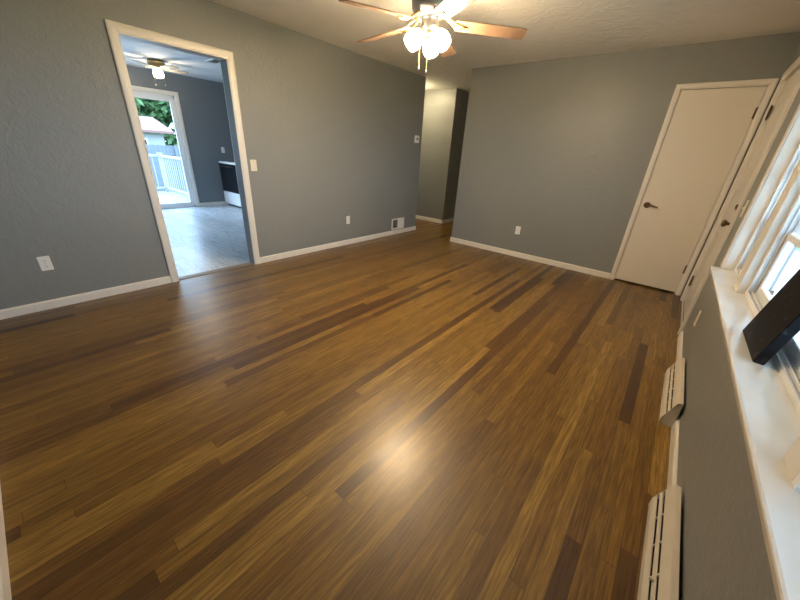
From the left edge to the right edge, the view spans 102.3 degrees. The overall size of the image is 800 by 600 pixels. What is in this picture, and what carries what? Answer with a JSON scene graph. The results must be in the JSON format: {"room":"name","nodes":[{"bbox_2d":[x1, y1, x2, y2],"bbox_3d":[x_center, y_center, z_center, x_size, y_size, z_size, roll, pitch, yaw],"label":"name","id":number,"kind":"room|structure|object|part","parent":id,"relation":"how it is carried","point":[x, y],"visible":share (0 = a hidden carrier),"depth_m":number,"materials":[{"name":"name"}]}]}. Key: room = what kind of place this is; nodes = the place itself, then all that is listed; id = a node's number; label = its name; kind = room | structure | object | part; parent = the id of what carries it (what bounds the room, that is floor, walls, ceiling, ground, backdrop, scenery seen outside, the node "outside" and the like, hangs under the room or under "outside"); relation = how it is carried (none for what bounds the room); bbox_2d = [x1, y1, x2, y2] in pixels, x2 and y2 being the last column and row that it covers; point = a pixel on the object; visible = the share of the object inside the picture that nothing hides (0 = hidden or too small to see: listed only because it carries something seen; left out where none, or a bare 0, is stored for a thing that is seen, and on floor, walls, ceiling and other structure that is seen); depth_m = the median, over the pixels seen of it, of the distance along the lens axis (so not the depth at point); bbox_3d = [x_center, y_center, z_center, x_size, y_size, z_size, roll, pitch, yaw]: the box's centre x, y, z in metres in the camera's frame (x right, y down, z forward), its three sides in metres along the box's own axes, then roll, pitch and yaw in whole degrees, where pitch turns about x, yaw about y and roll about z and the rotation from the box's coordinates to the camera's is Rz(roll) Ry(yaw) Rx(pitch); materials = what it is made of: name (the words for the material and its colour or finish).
{"room":"empty living room","nodes":[
{"label":"empty living room","id":0,"kind":"room"},
{"bbox_2d":[0,0,425,309],"bbox_3d":[-1.419,-1.674,3.712,0.120,2.413,5.359,22,30,34],"label":"wall","id":1,"kind":"structure","parent":0,"point":[330,130],"depth_m":2.81,"materials":[{"name":"grey paint"}]},
{"bbox_2d":[36,256,53,270],"bbox_3d":[-2.773,-0.285,2.516,0.009,0.114,0.070,22,30,34],"label":"wall outlet","id":2,"kind":"object","parent":1,"relation":"attached to","point":[44,262],"visible":1,"depth_m":2.51,"materials":[{"name":"white plastic"}]},
{"bbox_2d":[104,19,259,282],"bbox_3d":[-1.982,-1.274,3.165,0.158,2.079,0.932,22,30,34],"label":"door frame","id":3,"kind":"structure","parent":1,"relation":"attached to","point":[115,30],"depth_m":2.96,"materials":[{"name":"beige paint"}]},
{"bbox_2d":[0,226,415,319],"bbox_3d":[-1.387,-0.612,4.212,0.013,0.072,5.242,22,30,34],"label":"baseboard","id":4,"kind":"structure","parent":1,"relation":"attached to","point":[73,299],"depth_m":2.95,"materials":[{"name":"beige paint"}]},
{"bbox_2d":[250,160,256,170],"bbox_3d":[-1.582,-1.458,3.486,0.018,0.114,0.070,22,30,34],"label":"light switch","id":5,"kind":"object","parent":1,"relation":"attached to","point":[253,163],"visible":1,"depth_m":3.49,"materials":[{"name":"beige plastic"}]},
{"bbox_2d":[346,216,349,223],"bbox_3d":[-0.764,-1.180,4.749,0.009,0.114,0.070,22,30,34],"label":"wall outlet","id":6,"kind":"object","parent":1,"relation":"attached to","point":[347,217],"visible":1,"depth_m":4.75,"materials":[{"name":"white plastic"}]},
{"bbox_2d":[391,217,403,229],"bbox_3d":[-0.036,-1.342,5.644,0.012,0.186,0.330,22,30,34],"label":"air vent","id":7,"kind":"object","parent":1,"relation":"in","point":[397,223],"visible":1,"depth_m":5.64,"materials":[{"name":"white plastic"}]},
{"bbox_2d":[414,135,418,142],"bbox_3d":[0.280,-2.668,5.342,0.026,0.110,0.100,22,30,34],"label":"thermostat","id":8,"kind":"object","parent":1,"relation":"attached to","point":[416,140],"visible":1,"depth_m":5.33,"materials":[{"name":"white plastic"}]},
{"bbox_2d":[0,204,681,599],"bbox_3d":[-0.598,-1.023,5.349,8.543,0.040,8.369,22,30,34],"label":"floor","id":9,"kind":"structure","parent":0,"point":[418,414],"depth_m":1.66,"materials":[{"name":"brown wood"}]},
{"bbox_2d":[179,262,253,280],"bbox_3d":[-2.033,-0.331,3.590,0.100,0.007,0.800,22,30,34],"label":"threshold","id":10,"kind":"object","parent":9,"relation":"on","point":[248,263],"visible":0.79,"depth_m":3.55,"materials":[{"name":"brown"}]},
{"bbox_2d":[219,161,240,207],"bbox_3d":[-3.491,-2.648,7.176,0.768,1.070,0.705,22,30,34],"label":"range","id":11,"kind":"object","parent":9,"relation":"on","point":[227,168],"visible":0.27,"depth_m":6.97,"materials":[{"name":"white metal"}]},
{"bbox_2d":[219,161,234,164],"bbox_3d":[-3.455,-2.991,7.039,0.768,0.039,0.657,22,30,34],"label":"cooktop","id":12,"kind":"object","parent":11,"relation":"in","point":[220,162],"depth_m":6.88,"materials":[{"name":"white ceramic"}]},
{"bbox_3d":[-3.669,-2.623,6.948,0.752,0.565,0.041,22,30,34],"label":"oven door","id":13,"kind":"part","parent":11,"relation":"part of","materials":[{"name":"black glass"}]},
{"bbox_3d":[-3.692,-2.246,7.121,0.752,0.253,0.041,22,30,34],"label":"drawer","id":14,"kind":"part","parent":11,"relation":"part of","materials":[{"name":"white metal"}]},
{"bbox_2d":[637,484,680,599],"bbox_3d":[0.843,0.919,1.054,0.058,0.166,0.770,22,30,34],"label":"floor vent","id":15,"kind":"object","parent":9,"relation":"in","point":[659,573],"visible":1,"depth_m":1.12,"materials":[{"name":"metal"}]},
{"bbox_2d":[658,357,684,427],"bbox_3d":[1.685,0.543,1.988,0.058,0.166,0.605,22,30,34],"label":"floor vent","id":16,"kind":"object","parent":9,"relation":"in","point":[672,402],"visible":1,"depth_m":1.89,"materials":[{"name":"metal"}]},
{"bbox_2d":[416,88,468,219],"bbox_3d":[0.991,-3.023,6.979,3.965,2.413,1.850,-11,28,-28],"label":"wall","id":17,"kind":"structure","parent":0,"point":[445,110],"depth_m":6.39,"materials":[{"name":"grey paint"}]},
{"bbox_2d":[120,0,799,91],"bbox_3d":[-0.449,-3.263,4.312,8.573,0.080,8.369,22,30,34],"label":"ceiling","id":18,"kind":"structure","parent":0,"point":[556,29],"depth_m":2.96,"materials":[{"name":"white paint"}]},
{"bbox_2d":[126,58,188,85],"bbox_3d":[-3.822,-3.612,5.135,0.862,0.344,0.823,22,30,34],"label":"ceiling fan","id":19,"kind":"object","parent":18,"relation":"hanging from","point":[158,65],"visible":1,"depth_m":5.03,"materials":[{"name":"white metal"}]},
{"bbox_3d":[-3.842,-3.595,5.120,0.144,0.115,0.144,22,30,34],"label":"lamp shade","id":20,"kind":"part","parent":19,"relation":"part of","materials":[{"name":"beige glass"}]},
{"bbox_3d":[-3.598,-3.616,4.999,0.360,0.028,0.116,13,26,19],"label":"blade","id":21,"kind":"part","parent":19,"relation":"part of","materials":[{"name":"beige wood"}]},
{"bbox_3d":[-3.668,-3.743,5.268,0.116,0.028,0.360,22,31,35],"label":"blade","id":22,"kind":"part","parent":19,"relation":"part of","materials":[{"name":"beige"}]},
{"bbox_2d":[205,59,219,63],"bbox_3d":[-2.785,-3.607,4.865,0.320,0.012,0.180,22,30,34],"label":"ceiling vent","id":23,"kind":"object","parent":18,"relation":"in","point":[214,61],"visible":0.64,"depth_m":4.88,"materials":[{"name":"white plastic"}]},
{"bbox_2d":[338,0,526,73],"bbox_3d":[0.165,-1.874,2.183,1.203,0.601,1.248,22,30,34],"label":"ceiling fan","id":24,"kind":"object","parent":18,"relation":"hanging from","point":[430,12],"visible":1,"depth_m":2.13,"materials":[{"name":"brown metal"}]},
{"bbox_3d":[-0.136,-1.766,1.955,0.476,0.056,0.119,-13,29,-32],"label":"blade","id":25,"kind":"part","parent":24,"relation":"part of","materials":[{"name":"brown wood"}]},
{"bbox_3d":[-0.120,-1.964,2.390,0.476,0.056,0.119,21,30,33],"label":"blade","id":26,"kind":"part","parent":24,"relation":"part of","materials":[{"name":"brown wood"}]},
{"bbox_3d":[0.102,-1.765,2.173,0.114,0.112,0.114,49,4,3],"label":"lamp shade","id":27,"kind":"part","parent":24,"relation":"part of","materials":[{"name":"beige glass"}]},
{"bbox_3d":[0.219,-1.812,2.291,0.114,0.112,0.114,-17,70,2],"label":"lamp shade","id":28,"kind":"part","parent":24,"relation":"part of","materials":[{"name":"beige glass"}]},
{"bbox_3d":[0.267,-1.742,2.144,0.114,0.114,0.112,-23,77,-40],"label":"lamp shade","id":29,"kind":"part","parent":24,"relation":"part of","materials":[{"name":"beige glass"}]},
{"bbox_3d":[0.339,-1.996,2.521,0.119,0.056,0.476,11,26,17],"label":"blade","id":30,"kind":"part","parent":24,"relation":"part of","materials":[{"name":"brown wood"}]},
{"bbox_3d":[0.313,-1.675,1.817,0.119,0.056,0.476,-4,26,-16],"label":"blade","id":31,"kind":"part","parent":24,"relation":"part of","materials":[{"name":"brown wood"}]},
{"bbox_3d":[0.607,-1.818,2.167,0.476,0.056,0.119,4,25,0],"label":"blade","id":32,"kind":"part","parent":24,"relation":"part of","materials":[{"name":"brown wood"}]},
{"bbox_2d":[126,32,799,295],"bbox_3d":[-0.538,-2.123,4.809,8.573,2.413,8.430,22,30,34],"label":"wall","id":33,"kind":"structure","parent":0,"point":[560,151],"depth_m":4.07,"materials":[{"name":"grey paint"}]},
{"bbox_2d":[133,91,195,208],"bbox_3d":[-4.972,-2.707,5.940,0.105,2.040,1.790,22,30,34],"label":"door","id":34,"kind":"structure","parent":33,"relation":"in","point":[137,94],"depth_m":6.43,"materials":[{"name":"white plastic"}]},
{"bbox_2d":[131,85,199,206],"bbox_3d":[-4.918,-2.720,5.886,0.020,2.115,1.940,22,30,34],"label":"door frame","id":35,"kind":"structure","parent":33,"relation":"attached to","point":[134,88],"depth_m":6.33,"materials":[{"name":"beige paint"}]},
{"bbox_2d":[200,201,228,205],"bbox_3d":[-4.973,-1.796,6.319,0.013,0.072,4.325,22,30,34],"label":"baseboard","id":36,"kind":"structure","parent":33,"relation":"attached to","point":[222,202],"depth_m":7.20,"materials":[{"name":"beige paint"}]},
{"bbox_2d":[416,215,453,223],"bbox_3d":[0.983,-2.156,7.900,1.481,0.072,2.060,22,30,34],"label":"baseboard","id":37,"kind":"structure","parent":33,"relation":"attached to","point":[417,216],"depth_m":6.93,"materials":[{"name":"beige paint"}]},
{"bbox_2d":[515,226,520,234],"bbox_3d":[1.705,-1.008,4.657,0.070,0.114,0.009,22,30,34],"label":"wall outlet","id":38,"kind":"object","parent":33,"relation":"attached to","point":[517,231],"visible":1,"depth_m":4.65,"materials":[{"name":"white plastic"}]},
{"bbox_2d":[450,237,610,278],"bbox_3d":[1.754,-0.666,4.749,2.366,0.072,0.013,22,30,34],"label":"baseboard","id":39,"kind":"structure","parent":33,"relation":"attached to","point":[461,241],"depth_m":4.61,"materials":[{"name":"beige paint"}]},
{"bbox_2d":[615,86,766,291],"bbox_3d":[2.995,-1.089,3.455,0.628,2.010,0.102,22,30,34],"label":"door","id":40,"kind":"structure","parent":33,"relation":"in","point":[707,129],"depth_m":3.39,"materials":[{"name":"beige paint"}]},
{"bbox_3d":[2.811,-1.057,3.607,0.138,0.064,0.064,22,30,34],"label":"handle","id":41,"kind":"part","parent":40,"relation":"part of","materials":[{"name":"brown metal"}]},
{"bbox_2d":[710,266,799,599],"bbox_3d":[1.346,0.199,1.203,0.195,0.028,2.760,22,30,34],"label":"window sill","id":42,"kind":"structure","parent":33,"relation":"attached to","point":[770,422],"depth_m":0.82,"materials":[{"name":"paint"}]},
{"bbox_2d":[742,269,799,364],"bbox_3d":[1.365,0.026,1.127,0.092,0.358,0.305,22,30,34],"label":"board","id":43,"kind":"object","parent":42,"relation":"on","point":[777,323],"visible":1,"depth_m":1.13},
{"bbox_2d":[677,41,799,599],"bbox_3d":[1.687,-0.380,1.302,0.130,2.413,5.169,22,30,34],"label":"wall","id":44,"kind":"structure","parent":0,"point":[724,555],"depth_m":1.08,"materials":[{"name":"grey paint"}]},
{"bbox_2d":[667,331,682,488],"bbox_3d":[1.189,0.830,1.409,0.013,0.072,3.729,22,30,34],"label":"baseboard","id":45,"kind":"structure","parent":44,"relation":"attached to","point":[674,440],"depth_m":1.61,"materials":[{"name":"beige paint"}]},
{"bbox_2d":[694,310,700,325],"bbox_3d":[2.153,0.131,2.332,0.009,0.114,0.070,22,30,34],"label":"wall outlet","id":46,"kind":"object","parent":44,"relation":"attached to","point":[699,313],"visible":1,"depth_m":2.32,"materials":[{"name":"beige plastic"}]},
{"bbox_2d":[609,56,799,334],"bbox_3d":[2.714,-0.916,3.007,0.917,2.143,1.358,22,30,34],"label":"door frame","id":47,"kind":"structure","parent":44,"relation":"attached to","point":[771,84],"depth_m":3.08,"materials":[{"name":"beige paint"}]},
{"bbox_2d":[683,69,799,319],"bbox_3d":[2.844,-0.771,2.767,0.113,2.031,0.996,22,30,34],"label":"door","id":48,"kind":"structure","parent":44,"relation":"in","point":[790,84],"depth_m":2.75,"materials":[{"name":"beige paint"}]},
{"bbox_3d":[2.977,-0.367,3.145,0.006,0.560,0.340,22,30,34],"label":"panel moulding","id":49,"kind":"part","parent":48,"relation":"part of","materials":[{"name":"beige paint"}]},
{"bbox_3d":[2.695,-0.241,2.832,0.006,0.560,0.340,22,30,34],"label":"panel moulding","id":50,"kind":"part","parent":48,"relation":"part of","materials":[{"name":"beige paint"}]},
{"bbox_3d":[2.569,-0.599,2.527,0.069,0.068,0.067,22,30,34],"label":"knob","id":51,"kind":"part","parent":48,"relation":"part of","materials":[{"name":"brown metal"}]},
{"bbox_3d":[3.032,-1.275,2.729,0.006,0.700,0.340,22,30,34],"label":"panel moulding","id":52,"kind":"part","parent":48,"relation":"part of","materials":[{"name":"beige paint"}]},
{"bbox_3d":[2.750,-1.149,2.416,0.006,0.700,0.340,22,30,34],"label":"panel moulding","id":53,"kind":"part","parent":48,"relation":"part of","materials":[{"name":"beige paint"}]},
{"bbox_2d":[740,200,748,216],"bbox_3d":[2.370,-0.631,2.222,0.018,0.114,0.070,22,30,34],"label":"light switch","id":54,"kind":"object","parent":44,"relation":"attached to","point":[747,202],"visible":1,"depth_m":2.21,"materials":[{"name":"beige plastic"}]},
{"bbox_2d":[720,104,799,480],"bbox_3d":[1.416,-0.467,0.897,0.140,1.443,2.835,22,30,34],"label":"window","id":55,"kind":"structure","parent":44,"relation":"in","point":[787,359],"depth_m":1.63,"materials":[{"name":"white plastic"}]},
{"bbox_3d":[1.443,0.016,1.126,0.026,0.318,1.380,22,30,34],"label":"sash","id":56,"kind":"part","parent":55,"relation":"part of","materials":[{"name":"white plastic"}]},
{"bbox_2d":[733,144,799,293],"bbox_3d":[2.098,-0.716,1.657,0.108,1.339,0.576,22,30,34],"label":"window","id":57,"kind":"structure","parent":44,"relation":"in","point":[796,156],"depth_m":1.69,"materials":[{"name":"white plastic"}]},
{"bbox_3d":[-1.513,-0.291,0.681,4.013,2.413,0.130,22,30,34],"label":"wall","id":58,"kind":"structure","parent":0,"visible":0},
{"bbox_2d":[0,485,11,599],"bbox_3d":[-1.533,0.751,1.219,3.987,0.072,0.013,22,30,34],"label":"baseboard","id":59,"kind":"structure","parent":58,"relation":"attached to","point":[5,588],"depth_m":1.04,"materials":[{"name":"beige paint"}]},
{"label":"outside","id":60,"kind":"structure","parent":0,"visible":0},
{"bbox_2d":[175,186,799,251],"bbox_3d":[3.939,0.982,3.454,170.000,0.700,120.000,22,30,34],"label":"ground","id":61,"kind":"structure","parent":60,"point":[797,248],"depth_m":11.46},
{"bbox_2d":[134,97,177,145],"bbox_3d":[-20.447,-15.631,24.566,8.974,10.206,10.232,20,29,32],"label":"leafy tree","id":62,"kind":"object","parent":61,"relation":"on","point":[160,111],"visible":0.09,"depth_m":24.30,"materials":[{"name":"green plant"}]},
{"bbox_2d":[139,116,173,174],"bbox_3d":[-19.079,-8.567,16.895,6.300,3.900,10.900,22,30,34],"label":"house","id":63,"kind":"structure","parent":61,"relation":"on","point":[153,130],"depth_m":18.64,"materials":[{"name":"grey"}]},
{"bbox_2d":[146,144,186,191],"bbox_3d":[-9.851,-5.881,14.549,0.152,2.000,16.052,22,30,34],"label":"fence","id":64,"kind":"object","parent":61,"relation":"on","point":[170,150],"visible":0.08,"depth_m":14.06,"materials":[{"name":"grey wood"}]},
{"bbox_3d":[-9.891,-5.902,14.541,0.038,1.340,16.000,22,30,34],"label":"rail","id":65,"kind":"part","parent":64,"relation":"part of","materials":[{"name":"white wood"}]},
{"bbox_3d":[-9.879,-5.848,14.474,0.090,2.000,0.090,22,30,34],"label":"post","id":66,"kind":"part","parent":64,"relation":"part of","materials":[{"name":"white wood"}]},
{"bbox_2d":[157,191,189,203],"bbox_3d":[-6.653,-1.667,7.101,3.095,0.900,3.930,22,30,34],"label":"deck","id":67,"kind":"object","parent":61,"relation":"on","point":[164,196],"visible":0.19,"depth_m":8.16,"materials":[{"name":"beige wood"}]},
{"bbox_2d":[148,153,188,195],"bbox_3d":[-6.569,-2.533,6.724,3.070,0.995,3.810,22,30,34],"label":"deck railing","id":68,"kind":"object","parent":67,"relation":"on","point":[160,156],"visible":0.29,"depth_m":8.57,"materials":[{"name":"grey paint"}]},
{"bbox_3d":[-6.515,-3.517,8.879,0.110,0.995,0.110,22,30,34],"label":"post","id":69,"kind":"part","parent":68,"relation":"part of","materials":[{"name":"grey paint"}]},
{"bbox_3d":[-5.359,-3.447,7.866,2.870,0.060,0.070,22,30,34],"label":"rail","id":70,"kind":"part","parent":68,"relation":"part of","materials":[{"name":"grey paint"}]},
{"bbox_3d":[-5.404,-2.703,8.207,2.870,0.060,0.050,22,30,34],"label":"rail","id":71,"kind":"part","parent":68,"relation":"part of","materials":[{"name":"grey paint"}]},
{"bbox_2d":[772,251,799,337],"bbox_3d":[4.255,0.597,3.014,2.452,0.200,12.000,22,30,34],"label":"porch","id":72,"kind":"object","parent":61,"relation":"on","point":[793,265],"depth_m":5.42,"materials":[{"name":"concrete"}]},
{"bbox_2d":[768,245,796,294],"bbox_3d":[4.841,-1.161,3.745,0.150,2.449,0.150,22,30,34],"label":"porch post","id":73,"kind":"object","parent":72,"relation":"on","point":[771,290],"visible":0.17,"depth_m":4.04,"materials":[{"name":"grey paint"}]},
{"bbox_3d":[0.777,-0.114,0.166,0.070,1.338,0.526,22,30,34],"label":"window","id":74,"kind":"structure","parent":0,"visible":0},
{"bbox_2d":[791,472,799,492],"bbox_3d":[0.887,-0.204,0.384,0.060,1.332,0.024,22,30,34],"label":"liner","id":75,"kind":"object","parent":74,"relation":"attached to","point":[796,481],"visible":1,"depth_m":0.67,"materials":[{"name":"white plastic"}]}
]}

